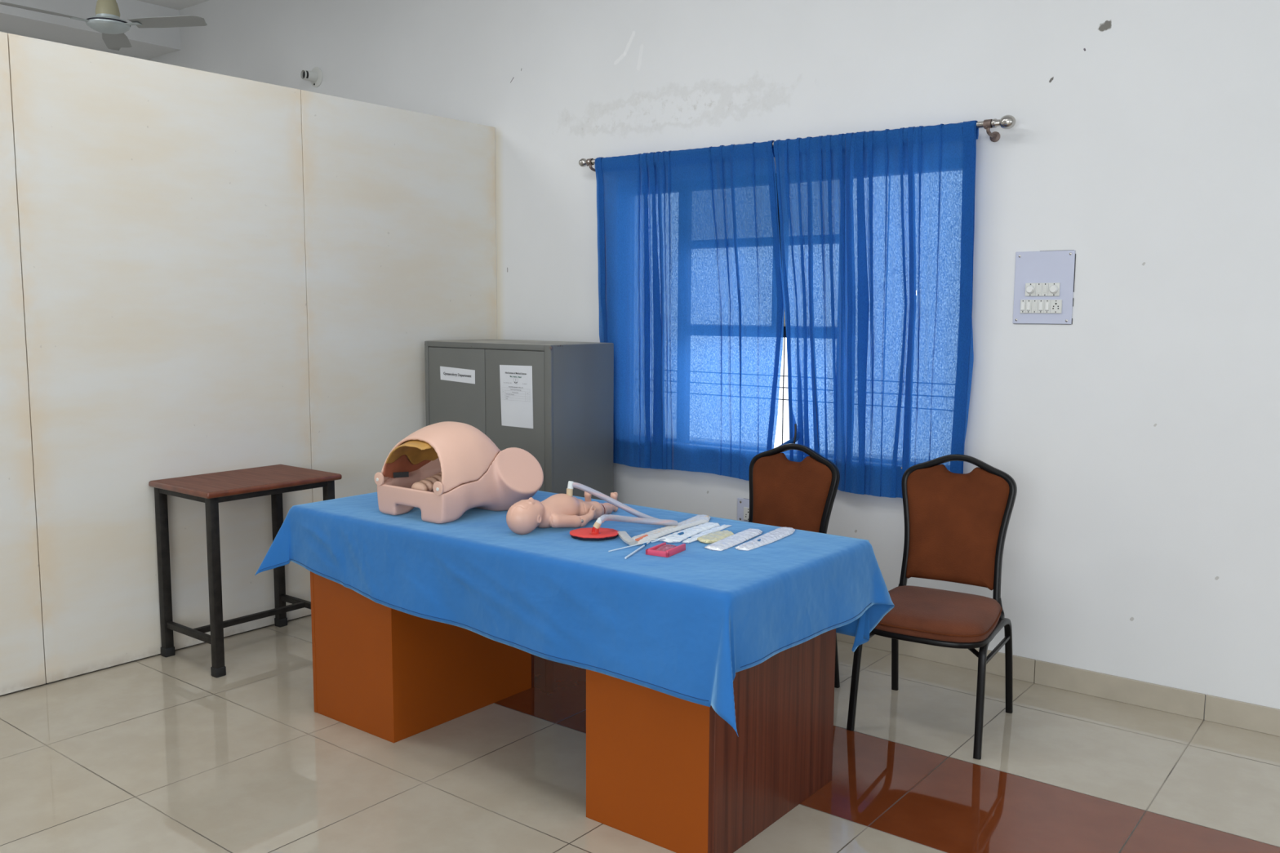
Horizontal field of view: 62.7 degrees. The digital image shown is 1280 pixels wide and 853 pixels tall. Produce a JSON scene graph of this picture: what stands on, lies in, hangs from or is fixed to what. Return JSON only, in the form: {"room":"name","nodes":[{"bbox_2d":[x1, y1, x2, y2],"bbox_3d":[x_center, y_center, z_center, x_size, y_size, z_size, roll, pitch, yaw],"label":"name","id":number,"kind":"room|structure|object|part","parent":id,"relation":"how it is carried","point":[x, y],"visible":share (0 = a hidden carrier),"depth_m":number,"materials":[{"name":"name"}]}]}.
{"room":"medical training room","nodes":[
{"label":"medical training room","id":0,"kind":"room"},
{"bbox_2d":[0,31,146,59],"bbox_3d":[-5.991,-0.952,5.269,0.200,3.575,7.200,5,8,38],"label":"wall","id":1,"kind":"structure","parent":0,"point":[0,31],"depth_m":7.44,"materials":[{"name":"white paint"}]},
{"bbox_2d":[0,0,180,59],"bbox_3d":[-5.650,-2.575,4.956,0.486,0.275,7.000,5,8,38],"label":"trim","id":2,"kind":"structure","parent":1,"relation":"attached to","point":[146,43],"depth_m":7.20,"materials":[{"name":"white paint"}]},
{"bbox_2d":[137,0,208,9],"bbox_3d":[-1.929,-2.448,2.076,10.290,0.150,7.430,5,8,38],"label":"ceiling","id":3,"kind":"structure","parent":0,"point":[174,4],"depth_m":7.36,"materials":[{"name":"white paint"}]},
{"bbox_2d":[0,0,207,50],"bbox_3d":[-3.103,-2.519,5.871,1.063,0.562,0.955,5,8,38],"label":"ceiling fan","id":4,"kind":"object","parent":3,"relation":"hanging from","point":[107,20],"visible":1,"depth_m":5.94,"materials":[{"name":"beige plastic"}]},
{"bbox_3d":[-3.278,-2.264,5.710,0.136,0.021,0.445,6,8,40],"label":"blade","id":5,"kind":"part","parent":4,"relation":"part of","materials":[{"name":"grey metal"}]},
{"bbox_3d":[-3.035,-2.410,5.985,0.128,0.143,0.128,5,8,38],"label":"motor","id":6,"kind":"part","parent":4,"relation":"part of","materials":[{"name":"beige plastic"}]},
{"bbox_3d":[-3.166,-2.334,6.350,0.136,0.021,0.445,-2,7,-20],"label":"blade","id":7,"kind":"part","parent":4,"relation":"part of","materials":[{"name":"grey metal"}]},
{"bbox_3d":[-2.664,-2.285,5.934,0.445,0.021,0.136,1,6,10],"label":"blade","id":8,"kind":"part","parent":4,"relation":"part of","materials":[{"name":"grey metal"}]},
{"bbox_2d":[0,31,497,696],"bbox_3d":[-2.685,-0.161,3.467,0.050,2.438,6.097,5,8,38],"label":"wall","id":9,"kind":"structure","parent":0,"point":[202,272],"depth_m":4.41,"materials":[{"name":"paint"}]},
{"bbox_2d":[0,615,1279,852],"bbox_3d":[-1.950,1.254,2.488,10.290,0.150,7.430,5,8,38],"label":"floor","id":10,"kind":"structure","parent":0,"point":[158,753],"depth_m":3.32,"materials":[{"name":"tile"}]},
{"bbox_2d":[148,464,342,677],"bbox_3d":[-1.655,0.585,4.464,0.456,0.747,0.622,5,8,38],"label":"side table","id":11,"kind":"object","parent":10,"relation":"on","point":[212,489],"visible":0.86,"depth_m":4.35,"materials":[{"name":"black metal"}]},
{"bbox_3d":[-1.983,0.599,4.378,0.037,0.710,0.037,5,8,38],"label":"leg","id":12,"kind":"part","parent":11,"relation":"part of","materials":[{"name":"black metal"}]},
{"bbox_3d":[-1.675,0.627,4.140,0.037,0.710,0.037,5,8,38],"label":"leg","id":13,"kind":"part","parent":11,"relation":"part of","materials":[{"name":"black metal"}]},
{"bbox_3d":[-1.661,0.250,4.433,0.424,0.024,0.572,5,8,38],"label":"apron rail","id":14,"kind":"part","parent":11,"relation":"part of","materials":[{"name":"black metal"}]},
{"bbox_3d":[-1.652,0.554,4.801,0.037,0.710,0.037,5,8,38],"label":"leg","id":15,"kind":"part","parent":11,"relation":"part of","materials":[{"name":"black metal"}]},
{"bbox_3d":[-1.343,0.582,4.563,0.037,0.710,0.037,5,8,38],"label":"leg","id":16,"kind":"part","parent":11,"relation":"part of","materials":[{"name":"black metal"}]},
{"bbox_2d":[424,338,613,500],"bbox_3d":[-0.624,0.219,5.334,0.881,1.294,0.481,5,8,38],"label":"cabinet","id":17,"kind":"object","parent":10,"relation":"on","point":[571,437],"visible":0.45,"depth_m":5.07,"materials":[{"name":"grey metal"}]},
{"bbox_3d":[-0.916,0.190,5.295,0.410,1.170,0.014,5,8,38],"label":"door","id":18,"kind":"part","parent":17,"relation":"part of","materials":[{"name":"grey metal"}]},
{"bbox_2d":[440,366,475,383],"bbox_3d":[-0.910,-0.257,5.232,0.254,0.078,0.002,5,8,38],"label":"notice","id":19,"kind":"object","parent":17,"relation":"attached to","point":[451,374],"visible":1,"depth_m":5.23,"materials":[{"name":"white paper"}]},
{"bbox_3d":[-0.597,0.219,5.049,0.392,1.170,0.014,5,8,38],"label":"door","id":20,"kind":"part","parent":17,"relation":"part of","materials":[{"name":"grey metal"}]},
{"bbox_2d":[499,364,533,428],"bbox_3d":[-0.589,-0.144,4.991,0.221,0.295,0.005,5,8,38],"label":"notice","id":21,"kind":"object","parent":17,"relation":"attached to","point":[516,381],"visible":1,"depth_m":4.99,"materials":[{"name":"white paper"}]},
{"bbox_3d":[-0.615,-0.425,5.273,0.868,0.002,0.449,5,8,38],"label":"panel","id":22,"kind":"part","parent":17,"relation":"part of","materials":[{"name":"grey metal"}]},
{"bbox_2d":[310,571,835,852],"bbox_3d":[-0.268,0.694,3.529,1.823,0.752,0.767,5,8,38],"label":"office desk","id":23,"kind":"object","parent":10,"relation":"on","point":[664,771],"visible":0.57,"depth_m":3.02,"materials":[{"name":"orange laminate"}]},
{"bbox_3d":[-0.967,0.650,4.030,0.018,0.722,0.672,5,8,38],"label":"panel","id":24,"kind":"part","parent":23,"relation":"part of","materials":[{"name":"orange laminate"}]},
{"bbox_3d":[-0.589,0.636,4.166,0.447,0.722,0.016,5,8,38],"label":"panel","id":25,"kind":"part","parent":23,"relation":"part of","materials":[{"name":"brown wood"}]},
{"bbox_2d":[254,490,894,737],"bbox_3d":[-0.266,0.501,3.512,2.065,0.378,1.023,5,8,38],"label":"tablecloth","id":26,"kind":"object","parent":23,"relation":"on","point":[682,625],"visible":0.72,"depth_m":3.02,"materials":[{"name":"blue fabric"}]},
{"bbox_2d":[373,421,543,524],"bbox_3d":[-0.600,0.131,3.707,0.517,0.312,0.572,5,8,38],"label":"trainer","id":27,"kind":"object","parent":26,"relation":"on","point":[445,470],"visible":1,"depth_m":3.55,"materials":[{"name":"pink plastic"}]},
{"bbox_2d":[506,491,617,534],"bbox_3d":[-0.244,0.262,3.448,0.198,0.113,0.528,5,8,38],"label":"doll","id":28,"kind":"object","parent":26,"relation":"on","point":[557,510],"visible":0.99,"depth_m":3.33,"materials":[{"name":"plastic"}]},
{"bbox_2d":[569,526,617,540],"bbox_3d":[-0.140,0.324,3.255,0.157,0.034,0.158,5,8,38],"label":"pad","id":29,"kind":"object","parent":26,"relation":"on","point":[591,533],"visible":1,"depth_m":3.23,"materials":[{"name":"red plastic"}]},
{"bbox_3d":[-0.137,0.320,3.242,0.040,0.022,0.040,5,8,38],"label":"stem","id":30,"kind":"part","parent":29,"relation":"part of","materials":[{"name":"red plastic"}]},
{"bbox_2d":[566,480,677,528],"bbox_3d":[-0.055,0.254,3.398,0.306,0.142,0.248,-3,7,-25],"label":"cord","id":31,"kind":"object","parent":26,"relation":"on","point":[642,518],"visible":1,"depth_m":3.40,"materials":[{"name":"white plastic"}]},
{"bbox_2d":[608,538,659,551],"bbox_3d":[-0.018,0.352,3.125,0.210,0.008,0.020,-5,9,-42],"label":"rod","id":32,"kind":"object","parent":26,"relation":"on","point":[658,540],"visible":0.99,"depth_m":3.12,"materials":[{"name":"white plastic"}]},
{"bbox_2d":[624,538,655,559],"bbox_3d":[-0.002,0.357,3.077,0.015,0.010,0.241,3,7,21],"label":"tube","id":33,"kind":"object","parent":26,"relation":"on","point":[644,544],"visible":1,"depth_m":3.07,"materials":[{"name":"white plastic"}]},
{"bbox_2d":[617,514,710,545],"bbox_3d":[0.090,0.323,3.357,0.128,0.017,0.515,5,8,38],"label":"packet","id":34,"kind":"object","parent":26,"relation":"on","point":[638,540],"visible":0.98,"depth_m":3.29,"materials":[{"name":"white plastic"}]},
{"bbox_2d":[645,542,685,557],"bbox_3d":[0.075,0.355,3.050,0.073,0.020,0.111,4,7,30],"label":"tray","id":35,"kind":"object","parent":26,"relation":"on","point":[663,549],"visible":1,"depth_m":3.03,"materials":[{"name":"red plastic"}]},
{"bbox_2d":[656,522,719,543],"bbox_3d":[0.160,0.329,3.317,0.077,0.015,0.342,4,7,30],"label":"packet","id":36,"kind":"object","parent":26,"relation":"on","point":[681,535],"visible":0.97,"depth_m":3.27,"materials":[{"name":"white plastic"}]},
{"bbox_2d":[681,524,731,543],"bbox_3d":[0.209,0.333,3.297,0.040,0.010,0.308,4,7,28],"label":"packet","id":37,"kind":"object","parent":26,"relation":"on","point":[694,538],"visible":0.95,"depth_m":3.29,"materials":[{"name":"white plastic"}]},
{"bbox_2d":[697,529,733,543],"bbox_3d":[0.236,0.338,3.238,0.084,0.012,0.170,5,8,38],"label":"packet","id":38,"kind":"object","parent":26,"relation":"on","point":[710,538],"visible":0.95,"depth_m":3.21,"materials":[{"name":"beige plastic"}]},
{"bbox_2d":[704,528,762,551],"bbox_3d":[0.293,0.342,3.213,0.071,0.011,0.328,4,7,30],"label":"packet","id":39,"kind":"object","parent":26,"relation":"on","point":[738,538],"visible":1,"depth_m":3.18,"materials":[{"name":"white plastic"}]},
{"bbox_2d":[734,526,795,551],"bbox_3d":[0.393,0.341,3.229,0.071,0.012,0.370,4,7,32],"label":"packet","id":40,"kind":"object","parent":26,"relation":"on","point":[770,537],"visible":1,"depth_m":3.20,"materials":[{"name":"white plastic"}]},
{"bbox_3d":[0.391,0.773,2.986,0.019,0.722,0.663,5,8,38],"label":"panel","id":41,"kind":"part","parent":23,"relation":"part of","materials":[{"name":"brown wood"}]},
{"bbox_2d":[748,443,839,688],"bbox_3d":[0.446,0.552,4.010,0.460,0.938,0.522,6,9,43],"label":"banquet chair","id":42,"kind":"object","parent":10,"relation":"on","point":[784,492],"visible":0.3,"depth_m":4.09,"materials":[{"name":"brown leather"}]},
{"bbox_3d":[0.581,0.326,4.129,0.376,0.428,0.111,6,9,43],"label":"backrest","id":43,"kind":"part","parent":42,"relation":"part of","materials":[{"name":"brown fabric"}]},
{"bbox_3d":[0.585,0.329,4.133,0.416,0.519,0.118,6,9,43],"label":"frame","id":44,"kind":"part","parent":42,"relation":"part of","materials":[{"name":"black metal"}]},
{"bbox_3d":[0.679,0.834,3.987,0.028,0.387,0.267,7,9,44],"label":"leg","id":45,"kind":"part","parent":42,"relation":"part of","materials":[{"name":"black metal"}]},
{"bbox_2d":[846,453,1017,759],"bbox_3d":[1.044,0.590,3.701,0.460,0.938,0.522,4,7,32],"label":"banquet chair","id":46,"kind":"object","parent":10,"relation":"on","point":[956,525],"visible":0.84,"depth_m":3.77,"materials":[{"name":"brown leather"}]},
{"bbox_3d":[0.798,0.862,3.736,0.030,0.386,0.226,5,8,35],"label":"leg","id":47,"kind":"part","parent":46,"relation":"part of","materials":[{"name":"black metal"}]},
{"bbox_3d":[0.929,0.840,3.943,0.028,0.387,0.267,4,7,30],"label":"leg","id":48,"kind":"part","parent":46,"relation":"part of","materials":[{"name":"black metal"}]},
{"bbox_3d":[1.022,0.688,3.679,0.442,0.020,0.444,4,7,32],"label":"seat frame","id":49,"kind":"part","parent":46,"relation":"part of","materials":[{"name":"black metal"}]},
{"bbox_3d":[1.023,0.648,3.674,0.430,0.080,0.432,4,7,32],"label":"seat","id":50,"kind":"part","parent":46,"relation":"part of","materials":[{"name":"brown fabric"}]},
{"bbox_3d":[1.148,0.361,3.843,0.376,0.428,0.111,4,7,32],"label":"backrest","id":51,"kind":"part","parent":46,"relation":"part of","materials":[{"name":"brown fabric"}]},
{"bbox_3d":[1.151,0.364,3.849,0.416,0.519,0.118,4,7,32],"label":"frame","id":52,"kind":"part","parent":46,"relation":"part of","materials":[{"name":"black metal"}]},
{"bbox_3d":[1.154,0.889,3.516,0.030,0.386,0.226,4,7,29],"label":"leg","id":53,"kind":"part","parent":46,"relation":"part of","materials":[{"name":"black metal"}]},
{"bbox_3d":[1.283,0.866,3.724,0.028,0.387,0.267,4,8,33],"label":"leg","id":54,"kind":"part","parent":46,"relation":"part of","materials":[{"name":"black metal"}]},
{"bbox_2d":[146,0,1279,715],"bbox_3d":[0.272,-0.899,5.106,10.290,3.575,0.230,5,8,38],"label":"wall","id":55,"kind":"structure","parent":0,"point":[1138,437],"depth_m":4.04,"materials":[{"name":"white paint"}]},
{"bbox_2d":[300,66,322,87],"bbox_3d":[-2.070,-2.202,6.592,0.124,0.123,0.098,5,8,38],"label":"pipe stub","id":56,"kind":"object","parent":55,"relation":"attached to","point":[315,76],"visible":1,"depth_m":6.59,"materials":[{"name":"white plastic"}]},
{"bbox_2d":[737,497,749,522],"bbox_3d":[0.541,0.433,4.883,0.215,0.181,0.013,5,8,38],"label":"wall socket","id":57,"kind":"object","parent":55,"relation":"attached to","point":[743,504],"visible":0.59,"depth_m":4.92,"materials":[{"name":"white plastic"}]},
{"bbox_3d":[0.517,0.409,4.896,0.078,0.060,0.006,5,8,38],"label":"module plate","id":58,"kind":"part","parent":57,"relation":"part of","materials":[{"name":"white plastic"}]},
{"bbox_2d":[578,115,1015,171],"bbox_3d":[0.569,-1.217,4.625,2.169,0.096,0.106,5,8,38],"label":"curtain rod","id":59,"kind":"object","parent":55,"relation":"attached to","point":[1006,122],"visible":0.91,"depth_m":4.00,"materials":[{"name":"silver metal"}]},
{"bbox_2d":[595,140,784,480],"bbox_3d":[0.208,-0.535,4.973,1.074,1.524,0.077,5,8,38],"label":"curtain","id":60,"kind":"object","parent":59,"relation":"hanging from","point":[691,305],"visible":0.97,"depth_m":4.94,"materials":[{"name":"blue fabric"}]},
{"bbox_2d":[773,120,978,497],"bbox_3d":[0.948,-0.461,4.389,0.906,1.516,0.088,5,8,36],"label":"curtain","id":61,"kind":"object","parent":59,"relation":"hanging from","point":[880,371],"visible":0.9,"depth_m":4.36,"materials":[{"name":"blue fabric"}]},
{"bbox_2d":[773,173,902,468],"bbox_3d":[0.660,-0.508,4.827,1.800,1.265,0.276,5,8,38],"label":"window","id":62,"kind":"structure","parent":55,"relation":"in","point":[784,326],"depth_m":4.90,"materials":[{"name":"black paint"}]},
{"bbox_3d":[0.631,-0.504,4.791,1.800,1.265,0.060,5,8,38],"label":"frame","id":63,"kind":"part","parent":62,"relation":"part of","materials":[{"name":"blue paint"}]},
{"bbox_2d":[778,337,788,444],"bbox_3d":[0.691,-0.513,4.867,1.800,1.265,0.011,5,8,38],"label":"window","id":64,"kind":"structure","parent":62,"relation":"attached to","point":[783,375],"depth_m":4.91,"materials":[{"name":"glass"}]},
{"bbox_2d":[1013,249,1075,324],"bbox_3d":[1.532,-0.529,3.996,0.222,0.278,0.026,5,8,38],"label":"board","id":65,"kind":"object","parent":55,"relation":"attached to","point":[1044,288],"visible":1,"depth_m":4.00,"materials":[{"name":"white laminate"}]},
{"bbox_2d":[1021,302,1024,310],"bbox_3d":[1.475,-0.463,4.048,0.013,0.029,0.004,5,8,38],"label":"rocker switch","id":66,"kind":"object","parent":65,"relation":"attached to","point":[1022,304],"depth_m":4.05,"materials":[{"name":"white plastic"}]},
{"bbox_2d":[1026,302,1030,310],"bbox_3d":[1.492,-0.462,4.034,0.013,0.029,0.004,5,8,38],"label":"rocker switch","id":67,"kind":"object","parent":65,"relation":"attached to","point":[1028,304],"depth_m":4.03,"materials":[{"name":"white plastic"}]},
{"bbox_3d":[1.492,-0.525,4.021,0.033,0.033,0.014,5,8,38],"label":"dimmer knob","id":68,"kind":"part","parent":65,"relation":"part of","materials":[{"name":"white plastic"}]},
{"bbox_2d":[1032,302,1036,310],"bbox_3d":[1.511,-0.460,4.021,0.012,0.030,0.001,5,8,38],"label":"rocker switch","id":69,"kind":"object","parent":65,"relation":"attached to","point":[1034,304],"depth_m":4.02,"materials":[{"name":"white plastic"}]},
{"bbox_3d":[1.521,-0.523,4.006,0.013,0.027,0.001,5,8,38],"label":"blank plate","id":70,"kind":"part","parent":65,"relation":"part of","materials":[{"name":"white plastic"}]},
{"bbox_2d":[1038,302,1042,310],"bbox_3d":[1.528,-0.459,4.006,0.013,0.029,0.004,5,8,38],"label":"rocker switch","id":71,"kind":"object","parent":65,"relation":"attached to","point":[1040,304],"depth_m":4.01,"materials":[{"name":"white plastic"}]},
{"bbox_3d":[1.530,-0.458,4.010,0.155,0.052,0.006,5,8,38],"label":"module plate","id":72,"kind":"part","parent":65,"relation":"part of","materials":[{"name":"white plastic"}]},
{"bbox_3d":[1.533,-0.522,4.002,0.128,0.050,0.006,5,8,38],"label":"module plate","id":73,"kind":"part","parent":65,"relation":"part of","materials":[{"name":"white plastic"}]},
{"bbox_3d":[1.539,-0.521,3.992,0.013,0.027,0.001,5,8,38],"label":"blank plate","id":74,"kind":"part","parent":65,"relation":"part of","materials":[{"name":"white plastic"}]},
{"bbox_2d":[1044,302,1048,310],"bbox_3d":[1.546,-0.457,3.992,0.013,0.029,0.004,5,8,38],"label":"rocker switch","id":75,"kind":"object","parent":65,"relation":"attached to","point":[1046,304],"depth_m":3.99,"materials":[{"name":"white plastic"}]},
{"bbox_3d":[1.561,-0.519,3.967,0.033,0.033,0.014,5,8,38],"label":"dimmer knob","id":76,"kind":"part","parent":65,"relation":"part of","materials":[{"name":"white plastic"}]},
{"bbox_2d":[836,632,1279,737],"bbox_3d":[1.644,0.975,4.079,6.198,0.094,0.012,5,8,38],"label":"baseboard","id":77,"kind":"structure","parent":55,"relation":"attached to","point":[1243,715],"depth_m":3.97,"materials":[{"name":"beige tile"}]}
]}

